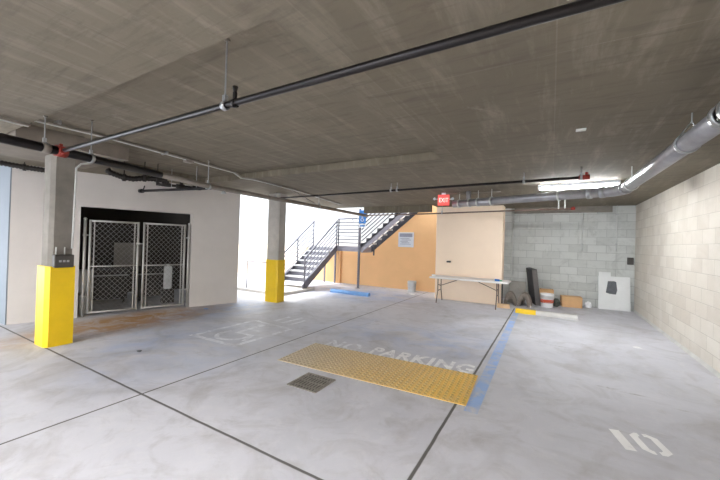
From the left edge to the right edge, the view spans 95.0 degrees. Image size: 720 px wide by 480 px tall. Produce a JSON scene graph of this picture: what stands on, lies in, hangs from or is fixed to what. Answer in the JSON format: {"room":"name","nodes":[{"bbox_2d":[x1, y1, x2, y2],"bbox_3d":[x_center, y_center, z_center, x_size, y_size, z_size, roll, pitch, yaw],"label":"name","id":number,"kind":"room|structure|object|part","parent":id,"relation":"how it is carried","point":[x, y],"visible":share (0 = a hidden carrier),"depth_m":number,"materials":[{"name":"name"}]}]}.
{"room":"parking garage","nodes":[
{"label":"parking garage","id":0,"kind":"room"},
{"bbox_2d":[0,166,11,324],"bbox_3d":[-7.846,0.033,6.876,3.530,2.920,0.100,1,0,30],"label":"wall","id":1,"kind":"structure","parent":0,"point":[5,172],"depth_m":6.03,"materials":[{"name":"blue paint"}]},
{"bbox_2d":[6,165,239,324],"bbox_3d":[-4.831,0.125,7.393,4.170,2.920,0.200,2,-1,-41],"label":"wall","id":2,"kind":"structure","parent":0,"point":[214,215],"depth_m":7.13,"materials":[{"name":"white paint"}]},
{"bbox_2d":[78,207,189,294],"bbox_3d":[-5.943,0.102,8.613,4.080,2.920,3.100,2,-1,-41],"label":"wall","id":3,"kind":"structure","parent":0,"point":[91,213],"depth_m":9.90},
{"bbox_2d":[238,244,308,274],"bbox_3d":[-6.974,0.896,17.207,10.700,1.400,0.200,1,0,30],"label":"wall","id":4,"kind":"structure","parent":0,"point":[246,252],"depth_m":15.95,"materials":[{"name":"white paint"}]},
{"bbox_2d":[239,195,408,247],"bbox_3d":[-4.133,-1.132,15.839,16.900,5.600,0.200,1,0,30],"label":"wall","id":5,"kind":"structure","parent":0,"point":[253,226],"depth_m":14.87,"materials":[{"name":"white paint"}]},
{"bbox_2d":[0,0,719,207],"bbox_3d":[-3.466,-1.539,3.725,14.200,0.430,20.900,1,0,30],"label":"ceiling","id":6,"kind":"structure","parent":0,"point":[633,74],"depth_m":2.77,"materials":[{"name":"concrete"}]},
{"bbox_2d":[0,160,44,172],"bbox_3d":[-6.075,-1.309,5.757,0.847,0.151,0.125,2,-1,-41],"label":"flexible duct","id":7,"kind":"object","parent":6,"relation":"hanging from","point":[24,167],"visible":0.98,"depth_m":5.81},
{"bbox_2d":[0,125,128,168],"bbox_3d":[-4.601,-1.375,5.004,1.560,0.205,1.260,1,0,30],"label":"beam","id":8,"kind":"structure","parent":6,"relation":"attached to","point":[106,150],"depth_m":4.72,"materials":[{"name":"concrete"}]},
{"bbox_2d":[105,161,166,183],"bbox_3d":[-4.033,-1.238,5.988,0.944,0.401,0.152,2,-1,-39],"label":"pipe","id":9,"kind":"object","parent":6,"relation":"hanging from","point":[123,177],"visible":0.91,"depth_m":5.92,"materials":[{"name":"black metal"}]},
{"bbox_2d":[0,116,340,204],"bbox_3d":[-2.598,-1.317,6.287,0.453,0.164,9.860,1,0,25],"label":"conduit","id":10,"kind":"object","parent":6,"relation":"attached to","point":[57,123],"visible":0.92,"depth_m":5.00,"materials":[{"name":"metal"}]},
{"bbox_2d":[138,173,211,192],"bbox_3d":[-3.677,-1.194,6.584,2.309,0.468,0.088,1,0,26],"label":"pipe","id":11,"kind":"object","parent":6,"relation":"hanging from","point":[143,190],"visible":0.85,"depth_m":6.61,"materials":[{"name":"black metal"}]},
{"bbox_2d":[156,181,198,187],"bbox_3d":[-3.866,-1.229,7.511,1.330,0.148,0.152,2,-1,-34],"label":"pipe","id":12,"kind":"object","parent":6,"relation":"attached to","point":[167,184],"visible":0.59,"depth_m":7.32,"materials":[{"name":"black metal"}]},
{"bbox_2d":[0,115,368,216],"bbox_3d":[-2.105,-1.113,6.574,0.515,0.540,10.505,1,0,24],"label":"pipe","id":13,"kind":"object","parent":6,"relation":"hanging from","point":[44,147],"visible":0.99,"depth_m":4.25,"materials":[{"name":"black metal"}]},
{"bbox_3d":[-3.353,-1.178,3.512,0.010,0.287,0.012,1,0,30],"label":"hanger rod","id":14,"kind":"part","parent":13,"relation":"part of","materials":[{"name":"metal"}]},
{"bbox_3d":[-3.217,-1.231,3.955,0.010,0.407,0.012,1,0,30],"label":"hanger rod","id":15,"kind":"part","parent":13,"relation":"part of","materials":[{"name":"metal"}]},
{"bbox_2d":[62,0,627,151],"bbox_3d":[-0.386,-1.121,1.957,6.640,0.493,0.072,1,0,30],"label":"pipe","id":16,"kind":"object","parent":6,"relation":"hanging from","point":[580,6],"visible":0.93,"depth_m":1.63,"materials":[{"name":"black metal"}]},
{"bbox_3d":[-0.921,-1.162,2.268,0.010,0.438,0.012,1,0,30],"label":"hanger rod","id":17,"kind":"part","parent":16,"relation":"part of","materials":[{"name":"metal"}]},
{"bbox_2d":[364,205,431,213],"bbox_3d":[1.216,-1.022,11.033,2.420,0.220,0.140,1,0,30],"label":"trim","id":18,"kind":"structure","parent":6,"relation":"attached to","point":[410,208],"depth_m":10.91,"materials":[{"name":"concrete"}]},
{"bbox_2d":[275,167,589,203],"bbox_3d":[0.648,-1.034,7.056,6.987,0.319,0.580,1,-1,32],"label":"pipe","id":19,"kind":"object","parent":6,"relation":"hanging from","point":[586,176],"visible":0.88,"depth_m":6.09,"materials":[{"name":"black metal"}]},
{"bbox_2d":[433,191,500,205],"bbox_3d":[2.480,-0.970,7.730,1.502,0.300,0.118,1,0,22],"label":"exit sign","id":20,"kind":"object","parent":6,"relation":"hanging from","point":[443,199],"visible":1,"depth_m":7.91,"materials":[{"name":"red plastic"}]},
{"bbox_2d":[362,200,574,215],"bbox_3d":[2.617,-0.915,9.376,5.871,0.378,0.074,1,0,30],"label":"pipe","id":21,"kind":"object","parent":6,"relation":"hanging from","point":[558,208],"visible":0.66,"depth_m":8.86,"materials":[{"name":"metal"}]},
{"bbox_2d":[538,180,620,190],"bbox_3d":[4.154,-1.035,6.311,1.300,0.095,0.170,1,-1,34],"label":"fluorescent light","id":22,"kind":"object","parent":6,"relation":"attached to","point":[613,182],"visible":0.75,"depth_m":6.24,"materials":[{"name":"white plastic"}]},
{"bbox_2d":[576,128,585,131],"bbox_3d":[2.306,-1.149,3.443,0.090,0.018,0.060,1,0,30],"label":"ceiling plate","id":23,"kind":"object","parent":6,"relation":"attached to","point":[579,129],"visible":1,"depth_m":3.43,"materials":[{"name":"white metal"}]},
{"bbox_2d":[452,102,719,207],"bbox_3d":[3.115,-0.946,4.317,2.348,0.363,7.172,2,0,4],"label":"drain pipe","id":24,"kind":"object","parent":6,"relation":"attached to","point":[708,128],"visible":1,"depth_m":4.22,"materials":[{"name":"metal"}]},
{"bbox_2d":[0,272,719,479],"bbox_3d":[-8.066,1.578,5.797,24.300,0.202,30.000,1,0,30],"label":"floor","id":25,"kind":"structure","parent":0,"point":[206,395],"depth_m":3.54,"materials":[{"name":"concrete"}]},
{"bbox_2d":[34,154,74,347],"bbox_3d":[-4.614,0.151,5.027,0.380,2.845,0.330,1,0,30],"label":"concrete pillar","id":26,"kind":"structure","parent":25,"relation":"on","point":[55,287],"depth_m":4.92,"materials":[{"name":"yellow paint"}]},
{"bbox_2d":[52,163,91,267],"bbox_3d":[-4.363,-0.411,5.024,0.112,1.643,0.434,1,0,30],"label":"conduit","id":27,"kind":"object","parent":26,"relation":"attached to","point":[62,260],"visible":0.99,"depth_m":4.96,"materials":[{"name":"metal"}]},
{"bbox_2d":[80,217,88,316],"bbox_3d":[-5.588,0.548,6.696,0.093,2.020,0.066,2,-1,-41],"label":"gate post","id":28,"kind":"object","parent":25,"relation":"on","point":[85,234],"visible":1,"depth_m":6.67,"materials":[{"name":"metal"}]},
{"bbox_2d":[86,220,139,313],"bbox_3d":[-5.223,0.556,7.010,0.862,1.920,0.045,2,-1,-41],"label":"gate","id":29,"kind":"object","parent":28,"relation":"attached to","point":[90,221],"visible":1,"depth_m":6.98,"materials":[{"name":"metal"}]},
{"bbox_3d":[-5.215,0.551,7.001,0.820,0.022,0.022,2,-1,-41],"label":"rail","id":30,"kind":"part","parent":29,"relation":"part of","materials":[{"name":"metal"}]},
{"bbox_2d":[78,269,93,313],"bbox_3d":[-5.815,1.089,6.985,0.260,0.930,0.100,2,-1,-41],"label":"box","id":31,"kind":"object","parent":25,"relation":"on","point":[80,270],"visible":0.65,"depth_m":6.95,"materials":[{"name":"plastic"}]},
{"bbox_2d":[85,267,131,301],"bbox_3d":[-6.315,1.127,8.221,0.940,0.838,0.796,2,-1,-41],"label":"waste bin","id":32,"kind":"object","parent":25,"relation":"on","point":[125,278],"visible":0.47,"depth_m":8.02,"materials":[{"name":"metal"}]},
{"bbox_3d":[-6.315,0.738,8.237,0.940,0.060,0.760,2,-1,-41],"label":"lid","id":33,"kind":"part","parent":32,"relation":"part of","materials":[{"name":"grey metal"}]},
{"bbox_3d":[-6.057,0.853,7.934,0.800,0.032,0.032,2,-1,-41],"label":"handle","id":34,"kind":"part","parent":32,"relation":"part of","materials":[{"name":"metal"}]},
{"bbox_2d":[113,243,141,265],"bbox_3d":[-6.170,0.386,8.772,0.600,0.620,0.030,2,-1,-41],"label":"board","id":35,"kind":"object","parent":32,"relation":"on","point":[124,247],"visible":0.56,"depth_m":8.73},
{"bbox_2d":[131,266,175,300],"bbox_3d":[-5.558,1.154,8.874,0.940,0.838,0.796,2,-1,-41],"label":"waste bin","id":36,"kind":"object","parent":25,"relation":"on","point":[157,276],"visible":0.46,"depth_m":8.58,"materials":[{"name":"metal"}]},
{"bbox_3d":[-5.558,0.765,8.890,0.940,0.060,0.760,2,-1,-41],"label":"lid","id":37,"kind":"part","parent":36,"relation":"part of","materials":[{"name":"grey metal"}]},
{"bbox_3d":[-5.300,0.880,8.587,0.800,0.032,0.032,2,-1,-41],"label":"handle","id":38,"kind":"part","parent":36,"relation":"part of","materials":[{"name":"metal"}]},
{"bbox_2d":[160,288,173,302],"bbox_3d":[-4.911,1.416,8.404,0.280,0.350,0.200,2,-1,-41],"label":"wooden crate","id":39,"kind":"object","parent":25,"relation":"on","point":[169,296],"visible":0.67,"depth_m":8.32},
{"bbox_2d":[163,265,171,288],"bbox_3d":[-4.896,0.926,8.408,0.180,0.630,0.120,2,-1,-41],"label":"plastic jug","id":40,"kind":"object","parent":39,"relation":"on","point":[166,278],"visible":0.85,"depth_m":8.36,"materials":[{"name":"white plastic"}]},
{"bbox_2d":[184,223,190,306],"bbox_3d":[-4.151,0.599,7.935,0.093,2.020,0.066,2,-1,-41],"label":"gate post","id":41,"kind":"object","parent":25,"relation":"on","point":[189,224],"visible":1,"depth_m":7.92,"materials":[{"name":"metal"}]},
{"bbox_2d":[141,222,185,308],"bbox_3d":[-4.519,0.581,7.617,0.862,1.920,0.045,2,-1,-41],"label":"gate","id":42,"kind":"object","parent":41,"relation":"attached to","point":[144,223],"visible":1,"depth_m":7.58,"materials":[{"name":"metal"}]},
{"bbox_3d":[-4.511,0.576,7.608,0.820,0.022,0.022,2,-1,-41],"label":"rail","id":43,"kind":"part","parent":42,"relation":"part of","materials":[{"name":"metal"}]},
{"bbox_3d":[-4.142,0.619,7.944,0.052,1.980,0.052,2,-1,-41],"label":"post","id":44,"kind":"part","parent":41,"relation":"part of","materials":[{"name":"metal"}]},
{"bbox_2d":[265,193,286,302],"bbox_3d":[-2.288,0.211,8.995,0.420,2.920,0.290,1,0,30],"label":"concrete pillar","id":45,"kind":"structure","parent":25,"relation":"on","point":[275,261],"depth_m":8.88,"materials":[{"name":"yellow paint"}]},
{"bbox_2d":[237,282,314,294],"bbox_3d":[-2.970,1.623,11.137,2.350,0.090,1.650,1,0,30],"label":"pavement","id":46,"kind":"structure","parent":25,"relation":"on","point":[259,287],"depth_m":10.82,"materials":[{"name":"concrete"}]},
{"bbox_2d":[246,260,265,287],"bbox_3d":[-3.086,1.124,10.378,1.388,0.889,0.040,1,0,30],"label":"guard rail","id":47,"kind":"object","parent":46,"relation":"on","point":[247,260],"visible":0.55,"depth_m":10.70,"materials":[{"name":"white metal"}]},
{"bbox_3d":[-3.670,1.119,10.717,0.038,0.870,0.040,1,0,30],"label":"post","id":48,"kind":"part","parent":47,"relation":"part of","materials":[{"name":"white metal"}]},
{"bbox_2d":[284,220,337,288],"bbox_3d":[-1.850,0.411,12.008,1.145,2.410,1.970,1,0,30],"label":"staircase","id":49,"kind":"structure","parent":46,"relation":"on","point":[308,266],"depth_m":11.93,"materials":[{"name":"grey metal"}]},
{"bbox_3d":[-1.843,1.074,10.953,0.040,0.950,0.040,1,0,30],"label":"rail post","id":50,"kind":"part","parent":49,"relation":"part of","materials":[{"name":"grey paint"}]},
{"bbox_3d":[-0.885,-0.262,12.546,0.040,1.000,0.040,1,0,30],"label":"rail post","id":51,"kind":"part","parent":49,"relation":"part of","materials":[{"name":"grey metal"}]},
{"bbox_2d":[286,372,335,392],"bbox_3d":[-0.571,1.679,3.898,0.414,0.009,0.414,1,0,29],"label":"floor drain","id":52,"kind":"object","parent":25,"relation":"on","point":[310,382],"visible":1,"depth_m":3.88,"materials":[{"name":"metal"}]},
{"bbox_2d":[316,218,371,282],"bbox_3d":[-0.671,0.430,12.944,2.200,2.636,0.872,1,0,30],"label":"landing","id":53,"kind":"object","parent":25,"relation":"on","point":[339,248],"depth_m":12.46,"materials":[{"name":"metal"}]},
{"bbox_3d":[-1.464,1.006,13.695,0.060,1.450,0.060,1,0,30],"label":"leg","id":54,"kind":"part","parent":53,"relation":"part of","materials":[{"name":"grey paint"}]},
{"bbox_3d":[-1.014,1.017,13.434,0.060,1.450,0.060,1,0,30],"label":"leg","id":55,"kind":"part","parent":53,"relation":"part of","materials":[{"name":"grey paint"}]},
{"bbox_2d":[360,212,417,254],"bbox_3d":[1.191,-0.882,11.842,2.170,2.911,0.800,1,0,30],"label":"staircase","id":56,"kind":"structure","parent":53,"relation":"on","point":[386,226],"depth_m":11.86,"materials":[{"name":"metal"}]},
{"bbox_2d":[330,289,369,296],"bbox_3d":[-0.330,1.688,10.627,1.430,0.105,0.160,1,0,30],"label":"wheel stop","id":57,"kind":"object","parent":25,"relation":"on","point":[366,294],"visible":1,"depth_m":10.53,"materials":[{"name":"blue paint"}]},
{"bbox_2d":[357,209,365,288],"bbox_3d":[0.038,0.311,11.979,0.350,2.900,0.110,1,0,30],"label":"sign post","id":58,"kind":"object","parent":25,"relation":"on","point":[362,219],"visible":0.93,"depth_m":12.01,"materials":[{"name":"grey metal"}]},
{"bbox_3d":[-0.031,0.310,12.048,0.070,2.900,0.060,1,0,30],"label":"post","id":59,"kind":"part","parent":58,"relation":"part of","materials":[{"name":"grey metal"}]},
{"bbox_3d":[0.098,-0.838,11.953,0.270,0.480,0.020,1,0,30],"label":"sign panel","id":60,"kind":"part","parent":58,"relation":"part of","materials":[{"name":"blue metal"}]},
{"bbox_2d":[278,343,477,405],"bbox_3d":[0.184,1.700,4.413,2.530,0.018,0.910,1,0,27],"label":"mat","id":61,"kind":"object","parent":25,"relation":"on","point":[447,385],"visible":1,"depth_m":4.26,"materials":[{"name":"yellow plastic"}]},
{"bbox_2d":[407,281,416,291],"bbox_3d":[1.815,1.625,11.559,0.323,0.370,0.337,1,0,30],"label":"bucket","id":62,"kind":"object","parent":25,"relation":"on","point":[411,286],"visible":1,"depth_m":11.45,"materials":[{"name":"grey plastic"}]},
{"bbox_2d":[429,275,510,309],"bbox_3d":[3.083,1.458,9.335,2.100,0.745,0.720,1,0,30],"label":"folding table","id":63,"kind":"object","parent":25,"relation":"on","point":[438,277],"visible":0.96,"depth_m":9.16,"materials":[{"name":"plastic"}]},
{"bbox_2d":[501,284,502,303],"bbox_3d":[3.991,1.547,9.268,0.040,0.620,0.040,1,0,30],"label":"timber offcut","id":64,"kind":"object","parent":25,"relation":"on","point":[502,284],"visible":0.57,"depth_m":9.25,"materials":[{"name":"grey wood"}]},
{"bbox_2d":[497,303,509,308],"bbox_3d":[3.909,1.797,8.998,0.320,0.110,0.120,1,0,23],"label":"wood block","id":65,"kind":"object","parent":25,"relation":"on","point":[499,305],"visible":1,"depth_m":8.94,"materials":[{"name":"beige wood"}]},
{"bbox_2d":[503,291,516,305],"bbox_3d":[4.363,1.683,9.581,0.340,0.374,0.420,1,0,27],"label":"tile","id":66,"kind":"structure","parent":25,"relation":"on","point":[508,292],"depth_m":9.46,"materials":[{"name":"grey ceramic"}]},
{"bbox_2d":[508,281,525,303],"bbox_3d":[4.786,1.589,10.071,0.470,0.624,0.565,1,0,30],"label":"sheet","id":67,"kind":"object","parent":25,"relation":"on","point":[518,287],"visible":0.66,"depth_m":10.12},
{"bbox_2d":[526,267,540,305],"bbox_3d":[5.202,1.379,9.914,0.263,1.064,0.846,2,0,16],"label":"panel","id":68,"kind":"object","parent":25,"relation":"on","point":[532,276],"visible":0.9,"depth_m":9.55,"materials":[{"name":"black"}]},
{"bbox_2d":[515,308,577,319],"bbox_3d":[4.557,1.812,8.113,1.330,0.105,0.160,1,0,30],"label":"wheel stop","id":69,"kind":"object","parent":25,"relation":"on","point":[517,310],"visible":1,"depth_m":8.03,"materials":[{"name":"yellow paint"}]},
{"bbox_2d":[539,288,553,293],"bbox_3d":[5.474,1.673,9.694,0.360,0.460,0.290,1,0,27],"label":"cardboard box","id":70,"kind":"object","parent":25,"relation":"on","point":[541,290],"visible":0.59,"depth_m":9.62,"materials":[{"name":"brown cardboard"}]},
{"bbox_2d":[540,293,553,307],"bbox_3d":[5.294,1.705,9.348,0.365,0.380,0.368,1,0,30],"label":"bucket","id":71,"kind":"object","parent":25,"relation":"on","point":[546,299],"visible":1,"depth_m":9.22,"materials":[{"name":"white plastic"}]},
{"bbox_2d":[553,298,560,306],"bbox_3d":[5.605,1.781,9.430,0.240,0.248,0.174,1,0,30],"label":"plastic bag","id":72,"kind":"object","parent":25,"relation":"on","point":[556,303],"visible":0.87,"depth_m":9.37,"materials":[{"name":"black plastic"}]},
{"bbox_2d":[560,295,582,307],"bbox_3d":[6.075,1.768,9.499,0.500,0.303,0.320,1,0,24],"label":"cardboard box","id":73,"kind":"object","parent":25,"relation":"on","point":[566,300],"visible":1,"depth_m":9.37,"materials":[{"name":"brown cardboard"}]},
{"bbox_2d":[584,301,591,307],"bbox_3d":[6.453,1.831,9.338,0.172,0.197,0.147,1,0,30],"label":"paper bag","id":74,"kind":"object","parent":25,"relation":"on","point":[587,304],"visible":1,"depth_m":9.29,"materials":[{"name":"white paper"}]},
{"bbox_2d":[599,272,610,275],"bbox_3d":[6.944,1.426,9.371,0.280,1.037,0.110,1,0,29],"label":"leaning board","id":75,"kind":"object","parent":25,"relation":"on","point":[600,273],"visible":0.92,"depth_m":9.40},
{"bbox_2d":[598,276,630,311],"bbox_3d":[7.087,1.487,9.208,0.720,0.926,0.142,1,0,27],"label":"leaning board","id":76,"kind":"object","parent":25,"relation":"on","point":[613,292],"visible":1,"depth_m":9.19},
{"bbox_2d":[306,205,436,292],"bbox_3d":[0.340,0.077,12.937,6.200,3.400,0.280,1,0,30],"label":"wall","id":77,"kind":"structure","parent":0,"point":[391,265],"depth_m":12.25,"materials":[{"name":"orange paint"}]},
{"bbox_2d":[398,232,413,246],"bbox_3d":[1.683,-0.010,12.078,0.600,0.540,0.022,1,0,30],"label":"notice","id":78,"kind":"object","parent":77,"relation":"attached to","point":[405,239],"visible":1,"depth_m":12.06,"materials":[{"name":"white paper"}]},
{"bbox_2d":[435,205,504,304],"bbox_3d":[3.308,0.419,10.016,1.920,2.845,0.460,1,0,30],"label":"wall","id":79,"kind":"structure","parent":0,"point":[473,243],"depth_m":9.77,"materials":[{"name":"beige paint"}]},
{"bbox_2d":[503,205,635,310],"bbox_3d":[5.395,0.446,10.504,5.200,2.920,0.200,1,0,30],"label":"wall","id":80,"kind":"structure","parent":0,"point":[548,243],"depth_m":9.85,"materials":[{"name":"grey concrete"}]},
{"bbox_2d":[511,209,513,274],"bbox_3d":[4.932,0.054,10.646,0.060,2.120,0.036,1,0,30],"label":"conduit","id":81,"kind":"object","parent":80,"relation":"attached to","point":[513,209],"visible":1,"depth_m":10.63,"materials":[{"name":"metal"}]},
{"bbox_2d":[514,206,612,213],"bbox_3d":[6.065,-0.909,9.987,2.520,0.180,0.080,1,0,30],"label":"trim","id":82,"kind":"structure","parent":80,"relation":"attached to","point":[578,209],"depth_m":9.80,"materials":[{"name":"concrete"}]},
{"bbox_2d":[581,213,583,250],"bbox_3d":[6.541,-0.237,9.719,0.060,1.140,0.038,1,0,30],"label":"conduit","id":83,"kind":"object","parent":80,"relation":"attached to","point":[582,219],"visible":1,"depth_m":9.71,"materials":[{"name":"metal"}]},
{"bbox_2d":[615,206,617,251],"bbox_3d":[7.245,-0.319,9.314,0.060,1.300,0.034,1,0,30],"label":"conduit","id":84,"kind":"object","parent":80,"relation":"attached to","point":[616,244],"visible":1,"depth_m":9.30,"materials":[{"name":"metal"}]},
{"bbox_2d":[627,257,633,264],"bbox_3d":[7.492,0.587,9.142,0.140,0.200,0.054,1,0,30],"label":"junction box","id":85,"kind":"object","parent":80,"relation":"attached to","point":[630,261],"visible":1,"depth_m":9.12,"materials":[{"name":"grey metal"}]},
{"bbox_2d":[634,163,719,372],"bbox_3d":[2.537,0.285,0.198,0.200,2.920,20.900,1,0,30],"label":"wall","id":86,"kind":"structure","parent":0,"point":[677,279],"depth_m":5.74,"materials":[{"name":"white concrete"}]},
{"bbox_2d":[633,310,719,378],"bbox_3d":[5.228,1.837,5.132,0.035,0.050,9.200,1,0,30],"label":"baseboard","id":87,"kind":"structure","parent":86,"relation":"attached to","point":[708,367],"depth_m":5.60,"materials":[{"name":"concrete"}]},
{"bbox_3d":[4.707,1.711,9.427,0.304,0.335,0.420,1,-1,34],"label":"tile","id":88,"kind":"structure","parent":0,"visible":0},
{"bbox_2d":[517,292,531,307],"bbox_3d":[4.697,1.691,9.410,0.340,0.374,0.420,1,-1,34],"label":"tile","id":89,"kind":"structure","parent":88,"relation":"on","point":[524,293],"depth_m":9.30,"materials":[{"name":"grey ceramic"}]}
]}

